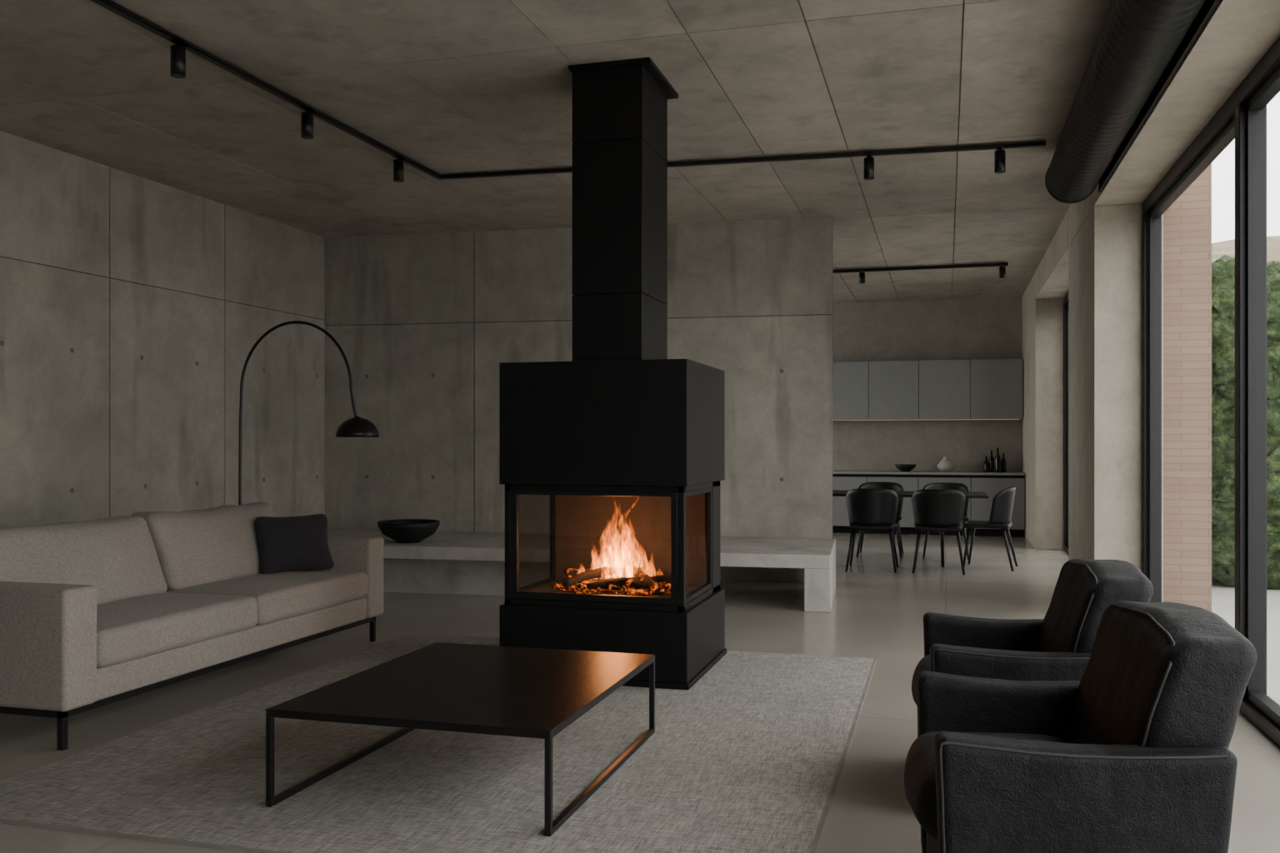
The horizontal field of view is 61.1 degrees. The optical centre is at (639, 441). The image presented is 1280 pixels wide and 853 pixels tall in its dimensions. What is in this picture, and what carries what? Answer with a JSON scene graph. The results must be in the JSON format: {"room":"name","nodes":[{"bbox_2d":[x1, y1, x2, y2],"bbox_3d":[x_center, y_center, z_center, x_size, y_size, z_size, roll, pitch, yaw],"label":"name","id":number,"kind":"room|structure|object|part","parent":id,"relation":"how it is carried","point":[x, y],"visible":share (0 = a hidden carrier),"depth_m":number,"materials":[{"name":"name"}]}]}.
{"room":"living room","nodes":[
{"label":"living room","id":0,"kind":"room"},
{"bbox_2d":[0,130,325,525],"bbox_3d":[-4.808,-0.375,5.513,0.251,3.350,14.000,0,0,16],"label":"wall","id":1,"kind":"structure","parent":0,"point":[133,308],"depth_m":8.45,"materials":[{"name":"concrete"}]},
{"bbox_2d":[0,0,1111,303],"bbox_3d":[-0.488,-2.175,6.996,7.860,0.250,19.800,0,0,16],"label":"ceiling","id":2,"kind":"structure","parent":0,"point":[451,87],"depth_m":6.61,"materials":[{"name":"concrete"}]},
{"bbox_2d":[90,0,1045,182],"bbox_3d":[-0.565,-1.942,3.727,4.419,0.193,8.866,0,0,16],"label":"track light","id":3,"kind":"object","parent":2,"relation":"attached to","point":[177,52],"visible":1,"depth_m":7.39,"materials":[{"name":"black metal"}]},
{"bbox_3d":[-2.696,-2.024,4.180,0.040,0.028,8.580,0,0,16],"label":"rail long","id":4,"kind":"part","parent":3,"relation":"part of","materials":[{"name":"black metal"}]},
{"bbox_2d":[832,262,1008,284],"bbox_3d":[2.704,-1.952,12.745,3.080,0.173,0.100,0,0,16],"label":"track light","id":5,"kind":"object","parent":2,"relation":"attached to","point":[1002,266],"visible":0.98,"depth_m":12.56,"materials":[{"name":"black metal"}]},
{"bbox_3d":[2.704,-2.019,12.745,3.080,0.038,0.040,0,0,16],"label":"rail","id":6,"kind":"part","parent":5,"relation":"part of","materials":[{"name":"black metal"}]},
{"bbox_2d":[1045,0,1205,203],"bbox_3d":[1.556,-1.845,2.418,0.346,0.386,10.700,0,0,16],"label":"ventilation duct","id":7,"kind":"object","parent":2,"relation":"hanging from","point":[1137,41],"visible":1,"depth_m":5.17,"materials":[{"name":"black metal"}]},
{"bbox_2d":[324,217,832,583],"bbox_3d":[-0.675,-0.375,10.539,5.016,3.350,0.321,0,0,11],"label":"wall","id":8,"kind":"structure","parent":0,"point":[423,324],"depth_m":10.48,"materials":[{"name":"concrete"}]},
{"bbox_2d":[0,532,1279,852],"bbox_3d":[-0.488,1.375,6.996,7.860,0.150,19.800,0,0,16],"label":"floor","id":9,"kind":"structure","parent":0,"point":[877,612],"depth_m":6.64,"materials":[{"name":"concrete"}]},
{"bbox_2d":[0,502,383,750],"bbox_3d":[-2.478,0.847,5.918,0.955,0.906,2.678,0,0,16],"label":"sofa","id":10,"kind":"object","parent":9,"relation":"on","point":[95,613],"visible":0.9,"depth_m":5.42,"materials":[{"name":"fabric"}]},
{"bbox_3d":[-2.820,0.875,4.726,0.945,0.510,0.198,0,0,16],"label":"arm","id":11,"kind":"part","parent":10,"relation":"part of","materials":[{"name":"fabric"}]},
{"bbox_2d":[0,513,166,604],"bbox_3d":[-2.860,0.618,5.430,0.355,0.446,1.129,0,0,16],"label":"cushion","id":12,"kind":"object","parent":10,"relation":"on","point":[119,555],"depth_m":5.44,"materials":[{"name":"fabric"}]},
{"bbox_2d":[96,593,258,669],"bbox_3d":[-2.534,0.904,5.337,0.748,0.197,1.142,0,0,16],"label":"seat cushion","id":13,"kind":"object","parent":10,"relation":"on","point":[134,630],"depth_m":5.23,"materials":[{"name":"fabric"}]},
{"bbox_2d":[139,502,275,590],"bbox_3d":[-2.551,0.619,6.531,0.352,0.450,1.123,0,0,16],"label":"cushion","id":14,"kind":"object","parent":10,"relation":"on","point":[203,547],"depth_m":6.28,"materials":[{"name":"fabric"}]},
{"bbox_3d":[-2.478,1.060,5.916,0.895,0.140,2.300,0,0,16],"label":"frame","id":15,"kind":"part","parent":10,"relation":"part of","materials":[{"name":"fabric"}]},
{"bbox_2d":[165,570,368,625],"bbox_3d":[-2.225,0.903,6.439,0.745,0.194,1.142,0,0,16],"label":"seat cushion","id":16,"kind":"object","parent":10,"relation":"on","point":[285,598],"depth_m":6.24,"materials":[{"name":"fabric"}]},
{"bbox_2d":[254,515,334,574],"bbox_3d":[-2.164,0.638,6.790,0.457,0.350,0.243,0,0,-35],"label":"throw pillow","id":17,"kind":"object","parent":10,"relation":"on","point":[284,544],"visible":1,"depth_m":6.71,"materials":[{"name":"grey fabric"}]},
{"bbox_3d":[-2.146,0.875,7.112,0.945,0.510,0.198,0,0,16],"label":"arm","id":18,"kind":"part","parent":10,"relation":"part of","materials":[{"name":"fabric"}]},
{"bbox_2d":[238,320,379,504],"bbox_3d":[-2.391,0.230,7.533,1.245,2.140,0.340,0,0,16],"label":"floor lamp","id":19,"kind":"object","parent":9,"relation":"on","point":[357,427],"visible":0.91,"depth_m":7.42,"materials":[{"name":"black metal"}]},
{"bbox_3d":[-1.931,-0.101,7.403,0.290,0.142,0.290,0,0,16],"label":"lamp shade","id":20,"kind":"part","parent":19,"relation":"part of","materials":[{"name":"black metal"}]},
{"bbox_2d":[0,633,876,852],"bbox_3d":[-0.565,1.295,5.121,3.080,0.010,3.640,0,0,16],"label":"area rug","id":21,"kind":"object","parent":9,"relation":"on","point":[750,757],"visible":0.91,"depth_m":4.21,"materials":[{"name":"grey carpet"}]},
{"bbox_2d":[265,642,654,836],"bbox_3d":[-0.627,1.117,4.312,1.070,0.345,1.320,0,0,16],"label":"coffee table","id":22,"kind":"object","parent":21,"relation":"on","point":[528,692],"visible":1,"depth_m":4.07,"materials":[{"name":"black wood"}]},
{"bbox_2d":[499,57,726,689],"bbox_3d":[-0.127,-0.380,6.250,1.078,3.338,1.018,0,0,16],"label":"fireplace","id":23,"kind":"object","parent":21,"relation":"on","point":[625,440],"visible":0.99,"depth_m":5.87,"materials":[{"name":"black metal"}]},
{"bbox_3d":[-0.622,0.561,6.291,0.026,0.593,0.686,0,0,16],"label":"frame","id":24,"kind":"part","parent":23,"relation":"part of","materials":[{"name":"glass"}]},
{"bbox_3d":[-0.251,0.556,5.811,0.936,0.603,0.030,0,0,16],"label":"door frame","id":25,"kind":"part","parent":23,"relation":"part of","materials":[{"name":"black metal"}]},
{"bbox_3d":[-0.127,0.565,6.250,1.010,0.660,0.950,0,0,16],"label":"chamber frame","id":26,"kind":"part","parent":23,"relation":"part of","materials":[{"name":"black metal"}]},
{"bbox_3d":[-0.081,-2.037,6.146,0.460,0.024,0.645,0,0,16],"label":"ceiling plate","id":27,"kind":"part","parent":23,"relation":"part of","materials":[{"name":"black metal"}]},
{"bbox_3d":[0.317,0.561,6.026,0.026,0.593,0.686,0,0,16],"label":"frame","id":28,"kind":"part","parent":23,"relation":"part of","materials":[{"name":"clear glass"}]},
{"bbox_2d":[327,530,835,612],"bbox_3d":[-0.926,1.083,9.450,5.150,0.435,1.420,0,0,12],"label":"concrete bench","id":29,"kind":"object","parent":9,"relation":"on","point":[443,562],"visible":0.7,"depth_m":9.08,"materials":[{"name":"grey concrete"}]},
{"bbox_2d":[377,519,439,543],"bbox_3d":[-1.981,0.774,9.288,0.524,0.180,0.524,0,0,16],"label":"bowl","id":30,"kind":"object","parent":29,"relation":"on","point":[402,531],"visible":1,"depth_m":9.12,"materials":[{"name":"ceramic"}]},
{"bbox_2d":[845,488,898,572],"bbox_3d":[2.366,0.886,11.032,0.527,0.833,0.502,0,0,16],"label":"dining chair","id":31,"kind":"object","parent":9,"relation":"on","point":[868,509],"visible":1,"depth_m":10.84,"materials":[{"name":"black leather"}]},
{"bbox_3d":[2.117,1.084,10.906,0.034,0.437,0.143,0,0,44],"label":"leg","id":32,"kind":"part","parent":31,"relation":"part of","materials":[{"name":"black metal"}]},
{"bbox_3d":[2.222,1.084,11.289,0.034,0.435,0.112,0,0,-30],"label":"leg","id":33,"kind":"part","parent":31,"relation":"part of","materials":[{"name":"black metal"}]},
{"bbox_3d":[2.372,0.862,11.051,0.493,0.060,0.440,0,0,16],"label":"seat","id":34,"kind":"part","parent":31,"relation":"part of","materials":[{"name":"black leather"}]},
{"bbox_3d":[2.513,1.084,10.794,0.034,0.437,0.143,0,0,-12],"label":"leg","id":35,"kind":"part","parent":31,"relation":"part of","materials":[{"name":"black metal"}]},
{"bbox_3d":[2.623,1.084,11.175,0.112,0.435,0.034,0,0,-29],"label":"leg","id":36,"kind":"part","parent":31,"relation":"part of","materials":[{"name":"black metal"}]},
{"bbox_2d":[856,481,904,558],"bbox_3d":[2.741,0.886,12.360,0.527,0.833,0.502,0,0,16],"label":"dining chair","id":37,"kind":"object","parent":9,"relation":"on","point":[875,485],"visible":0.47,"depth_m":12.47,"materials":[{"name":"black leather"}]},
{"bbox_3d":[2.484,1.084,12.217,0.112,0.435,0.034,0,0,-29],"label":"leg","id":38,"kind":"part","parent":37,"relation":"part of","materials":[{"name":"black metal"}]},
{"bbox_3d":[2.594,1.084,12.598,0.034,0.437,0.143,0,0,-12],"label":"leg","id":39,"kind":"part","parent":37,"relation":"part of","materials":[{"name":"black metal"}]},
{"bbox_3d":[2.736,0.862,12.341,0.493,0.060,0.440,0,0,16],"label":"seat","id":40,"kind":"part","parent":37,"relation":"part of","materials":[{"name":"black leather"}]},
{"bbox_3d":[2.885,1.084,12.104,0.034,0.435,0.112,0,0,-30],"label":"leg","id":41,"kind":"part","parent":37,"relation":"part of","materials":[{"name":"black metal"}]},
{"bbox_3d":[2.991,1.084,12.486,0.034,0.437,0.143,0,0,44],"label":"leg","id":42,"kind":"part","parent":37,"relation":"part of","materials":[{"name":"black metal"}]},
{"bbox_2d":[832,490,989,567],"bbox_3d":[2.496,0.925,11.712,2.400,0.750,0.900,0,0,16],"label":"dining table","id":43,"kind":"object","parent":9,"relation":"on","point":[835,492],"visible":0.37,"depth_m":11.26,"materials":[{"name":"black wood"}]},
{"bbox_3d":[3.127,0.937,11.229,0.055,0.727,0.048,0,0,16],"label":"leg","id":44,"kind":"part","parent":43,"relation":"part of","materials":[{"name":"black metal"}]},
{"bbox_2d":[832,358,1024,537],"bbox_3d":[3.268,0.075,15.570,4.230,2.450,0.745,0,0,16],"label":"kitchen cabinets","id":45,"kind":"object","parent":9,"relation":"on","point":[962,411],"visible":0.62,"depth_m":15.39,"materials":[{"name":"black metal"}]},
{"bbox_2d":[832,470,1024,475],"bbox_3d":[3.268,0.443,15.568,4.230,0.030,0.740,0,0,16],"label":"countertop","id":46,"kind":"structure","parent":45,"relation":"on","point":[912,472],"depth_m":15.09,"materials":[{"name":"stone"}]},
{"bbox_2d":[895,464,915,471],"bbox_3d":[3.777,0.377,15.403,0.300,0.100,0.300,0,0,16],"label":"serving bowl","id":47,"kind":"object","parent":46,"relation":"on","point":[902,467],"visible":0.99,"depth_m":15.32,"materials":[{"name":"ceramic"}]},
{"bbox_2d":[936,456,954,471],"bbox_3d":[4.320,0.322,15.302,0.240,0.210,0.240,0,0,16],"label":"ceramic vase","id":48,"kind":"object","parent":46,"relation":"on","point":[945,465],"visible":1,"depth_m":15.23,"materials":[{"name":"white ceramic"}]},
{"bbox_2d":[983,456,989,472],"bbox_3d":[4.871,0.317,15.229,0.074,0.220,0.074,0,0,16],"label":"bottle","id":49,"kind":"object","parent":46,"relation":"on","point":[986,464],"visible":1,"depth_m":15.20,"materials":[{"name":"black glass"}]},
{"bbox_2d":[989,450,994,472],"bbox_3d":[4.944,0.277,15.230,0.074,0.300,0.074,0,0,16],"label":"bottle","id":50,"kind":"object","parent":46,"relation":"on","point":[991,459],"visible":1,"depth_m":15.20,"materials":[{"name":"black glass"}]},
{"bbox_2d":[995,447,1000,472],"bbox_3d":[5.007,0.257,15.160,0.074,0.340,0.074,0,0,16],"label":"bottle","id":51,"kind":"object","parent":46,"relation":"on","point":[997,459],"visible":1,"depth_m":15.14,"materials":[{"name":"black glass"}]},
{"bbox_2d":[1000,453,1006,472],"bbox_3d":[5.103,0.297,15.206,0.074,0.260,0.074,0,0,16],"label":"bottle","id":52,"kind":"object","parent":46,"relation":"on","point":[1003,462],"visible":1,"depth_m":15.18,"materials":[{"name":"black glass"}]},
{"bbox_2d":[911,489,965,574],"bbox_3d":[2.992,0.886,10.856,0.527,0.833,0.502,0,0,16],"label":"dining chair","id":53,"kind":"object","parent":9,"relation":"on","point":[934,510],"visible":1,"depth_m":10.66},
{"bbox_3d":[2.742,1.084,10.730,0.034,0.437,0.143,0,0,44],"label":"leg","id":54,"kind":"part","parent":53,"relation":"part of","materials":[{"name":"black metal"}]},
{"bbox_3d":[2.997,0.862,10.875,0.493,0.060,0.440,0,0,16],"label":"seat","id":55,"kind":"part","parent":53,"relation":"part of","materials":[{"name":"black leather"}]},
{"bbox_3d":[3.139,1.084,10.618,0.034,0.437,0.143,0,0,-12],"label":"leg","id":56,"kind":"part","parent":53,"relation":"part of","materials":[{"name":"black metal"}]},
{"bbox_2d":[922,482,969,559],"bbox_3d":[3.434,0.886,12.165,0.527,0.833,0.502,0,0,16],"label":"dining chair","id":57,"kind":"object","parent":9,"relation":"on","point":[946,486],"visible":0.41,"depth_m":12.27,"materials":[{"name":"black leather"}]},
{"bbox_3d":[3.179,1.084,12.022,0.088,0.435,0.088,0,0,16],"label":"leg","id":58,"kind":"part","parent":57,"relation":"part of","materials":[{"name":"black metal"}]},
{"bbox_3d":[3.577,1.084,11.909,0.088,0.435,0.088,0,0,16],"label":"leg","id":59,"kind":"part","parent":57,"relation":"part of","materials":[{"name":"black metal"}]},
{"bbox_3d":[3.429,0.862,12.145,0.493,0.060,0.440,0,0,16],"label":"seat","id":60,"kind":"part","parent":57,"relation":"part of","materials":[{"name":"black leather"}]},
{"bbox_2d":[963,487,1017,571],"bbox_3d":[3.607,0.886,11.157,0.502,0.833,0.527,0,0,24],"label":"dining chair","id":61,"kind":"object","parent":9,"relation":"on","point":[1002,502],"visible":0.98,"depth_m":10.95,"materials":[{"name":"black leather"}]},
{"bbox_3d":[3.333,1.084,11.050,0.112,0.435,0.034,0,0,-22],"label":"leg","id":62,"kind":"part","parent":61,"relation":"part of","materials":[{"name":"black metal"}]},
{"bbox_3d":[3.501,1.084,11.431,0.034,0.435,0.112,0,0,-21],"label":"leg","id":63,"kind":"part","parent":61,"relation":"part of","materials":[{"name":"black metal"}]},
{"bbox_3d":[3.588,0.862,11.165,0.440,0.060,0.493,0,0,24],"label":"seat","id":64,"kind":"part","parent":61,"relation":"part of","materials":[{"name":"black leather"}]},
{"bbox_3d":[3.696,1.084,10.892,0.034,0.437,0.143,0,0,-38],"label":"leg","id":65,"kind":"part","parent":61,"relation":"part of","materials":[{"name":"black metal"}]},
{"bbox_3d":[3.863,1.084,11.269,0.143,0.437,0.034,0,0,-4],"label":"leg","id":66,"kind":"part","parent":61,"relation":"part of","materials":[{"name":"black metal"}]},
{"bbox_2d":[910,557,1153,706],"bbox_3d":[1.421,0.872,4.015,0.811,0.856,0.809,0,0,13],"label":"armchair","id":67,"kind":"object","parent":9,"relation":"on","point":[1059,647],"visible":0.43,"depth_m":3.72,"materials":[{"name":"fabric"}]},
{"bbox_2d":[910,655,929,706],"bbox_3d":[1.272,0.925,4.047,0.504,0.230,0.516,0,0,13],"label":"seat cushion","id":68,"kind":"object","parent":67,"relation":"on","point":[924,664],"depth_m":4.06,"materials":[{"name":"fabric"}]},
{"bbox_3d":[1.479,0.977,4.344,0.667,0.550,0.140,0,0,13],"label":"arm","id":69,"kind":"part","parent":67,"relation":"part of","materials":[{"name":"fabric"}]},
{"bbox_3d":[1.330,0.977,3.694,0.662,0.548,0.142,0,0,13],"label":"arm","id":70,"kind":"part","parent":67,"relation":"part of","materials":[{"name":"fabric"}]},
{"bbox_3d":[1.631,0.725,3.967,0.380,0.563,0.697,0,0,13],"label":"backrest","id":71,"kind":"part","parent":67,"relation":"part of","materials":[{"name":"fabric"}]},
{"bbox_2d":[902,599,1256,852],"bbox_3d":[1.118,0.872,2.885,0.811,0.856,0.809,0,0,11],"label":"armchair","id":72,"kind":"object","parent":9,"relation":"on","point":[1132,756],"visible":1,"depth_m":2.53,"materials":[{"name":"fabric"}]},
{"bbox_3d":[1.096,1.120,2.889,0.610,0.260,0.560,0,0,11],"label":"seat","id":73,"kind":"part","parent":72,"relation":"part of","materials":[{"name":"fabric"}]},
{"bbox_2d":[902,729,1068,840],"bbox_3d":[0.968,0.925,2.912,0.504,0.230,0.516,0,0,11],"label":"seat cushion","id":74,"kind":"object","parent":72,"relation":"on","point":[918,775],"depth_m":2.86,"materials":[{"name":"fabric"}]},
{"bbox_3d":[1.164,0.977,3.216,0.667,0.550,0.140,0,0,11],"label":"arm","id":75,"kind":"part","parent":72,"relation":"part of","materials":[{"name":"fabric"}]},
{"bbox_3d":[1.038,0.977,2.561,0.662,0.548,0.142,0,0,11],"label":"arm","id":76,"kind":"part","parent":72,"relation":"part of","materials":[{"name":"fabric"}]},
{"bbox_3d":[1.329,0.725,2.845,0.380,0.563,0.697,0,0,11],"label":"backrest","id":77,"kind":"part","parent":72,"relation":"part of","materials":[{"name":"fabric"}]},
{"bbox_2d":[1068,203,1162,600],"bbox_3d":[3.763,-0.210,8.653,0.460,3.020,1.700,0,0,16],"label":"pier","id":78,"kind":"object","parent":9,"relation":"on","point":[1105,253],"depth_m":7.87,"materials":[{"name":"grey concrete"}]},
{"bbox_2d":[832,296,1022,472],"bbox_3d":[2.139,-0.375,16.411,7.800,3.350,0.250,0,0,16],"label":"wall","id":79,"kind":"structure","parent":0,"point":[974,328],"depth_m":15.71,"materials":[{"name":"paint"}]},
{"bbox_2d":[832,420,1021,471],"bbox_3d":[3.367,0.059,15.919,4.230,0.737,0.020,0,0,16],"label":"backsplash","id":80,"kind":"structure","parent":79,"relation":"attached to","point":[857,445],"depth_m":15.70,"materials":[{"name":"paint"}]},
{"bbox_2d":[1022,298,1063,549],"bbox_3d":[5.318,-0.210,14.163,0.460,3.020,2.350,0,0,16],"label":"wall","id":81,"kind":"structure","parent":0,"point":[1042,325],"depth_m":13.07,"materials":[{"name":"concrete"}]},
{"bbox_2d":[1063,293,1068,554],"bbox_3d":[4.640,-0.210,11.211,0.120,3.020,3.700,0,0,16],"label":"frame","id":82,"kind":"object","parent":81,"relation":"attached to","point":[1066,298],"visible":0.17,"depth_m":12.94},
{"bbox_2d":[1067,304,1068,546],"bbox_3d":[4.640,-0.195,11.211,0.060,2.870,3.470,0,0,16],"label":"window","id":83,"kind":"structure","parent":81,"relation":"in","point":[1067,304],"depth_m":12.85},
{"bbox_2d":[1021,0,1279,319],"bbox_3d":[3.051,-1.885,6.023,0.520,0.330,19.250,0,0,16],"label":"ceiling beam","id":84,"kind":"structure","parent":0,"point":[1238,33],"depth_m":5.67,"materials":[{"name":"grey concrete"}]},
{"bbox_2d":[1098,0,1221,192],"bbox_3d":[1.697,-1.887,2.223,0.022,0.315,11.000,0,0,16],"label":"lintel","id":85,"kind":"object","parent":84,"relation":"attached to","point":[1209,7],"visible":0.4,"depth_m":5.27,"materials":[{"name":"black metal"}]},
{"bbox_2d":[1141,35,1279,748],"bbox_3d":[2.114,-0.210,2.261,0.120,3.020,11.500,0,0,16],"label":"frame","id":86,"kind":"object","parent":84,"relation":"attached to","point":[1235,105],"visible":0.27,"depth_m":5.22,"materials":[{"name":"black metal"}]},
{"bbox_2d":[1149,65,1279,728],"bbox_3d":[2.114,-0.195,2.261,0.060,2.870,11.270,0,0,16],"label":"window","id":87,"kind":"structure","parent":84,"relation":"in","point":[1270,87],"depth_m":5.17,"materials":[{"name":"black metal"}]},
{"label":"outside","id":88,"kind":"structure","parent":0,"visible":0},
{"bbox_2d":[1211,235,1279,263],"bbox_3d":[42.207,-2.705,31.726,60.000,9.010,40.000,0,0,16],"label":"hillside","id":89,"kind":"structure","parent":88,"point":[1221,251],"depth_m":35.80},
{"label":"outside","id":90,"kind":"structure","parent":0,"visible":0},
{"bbox_3d":[13.699,2.100,11.719,100.000,0.200,110.000,0,0,16],"label":"ground","id":91,"kind":"structure","parent":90,"visible":0},
{"bbox_2d":[1211,587,1279,704],"bbox_3d":[16.414,1.655,0.042,28.430,0.670,33.000,0,0,16],"label":"paving","id":92,"kind":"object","parent":91,"relation":"on","point":[1222,599],"visible":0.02,"depth_m":8.00,"materials":[{"name":"grey concrete"}]},
{"bbox_2d":[1162,163,1211,611],"bbox_3d":[3.991,-0.640,8.028,0.320,3.920,0.580,0,0,16],"label":"brick wall","id":93,"kind":"structure","parent":92,"relation":"on","point":[1187,223],"depth_m":7.75,"materials":[{"name":"beige brick"}]},
{"bbox_2d":[1211,241,1279,590],"bbox_3d":[8.689,-0.253,9.287,7.693,3.142,1.764,0,0,16],"label":"hedge","id":94,"kind":"object","parent":92,"relation":"on","point":[1222,272],"visible":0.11,"depth_m":9.50,"materials":[{"name":"green plant"}]}
]}

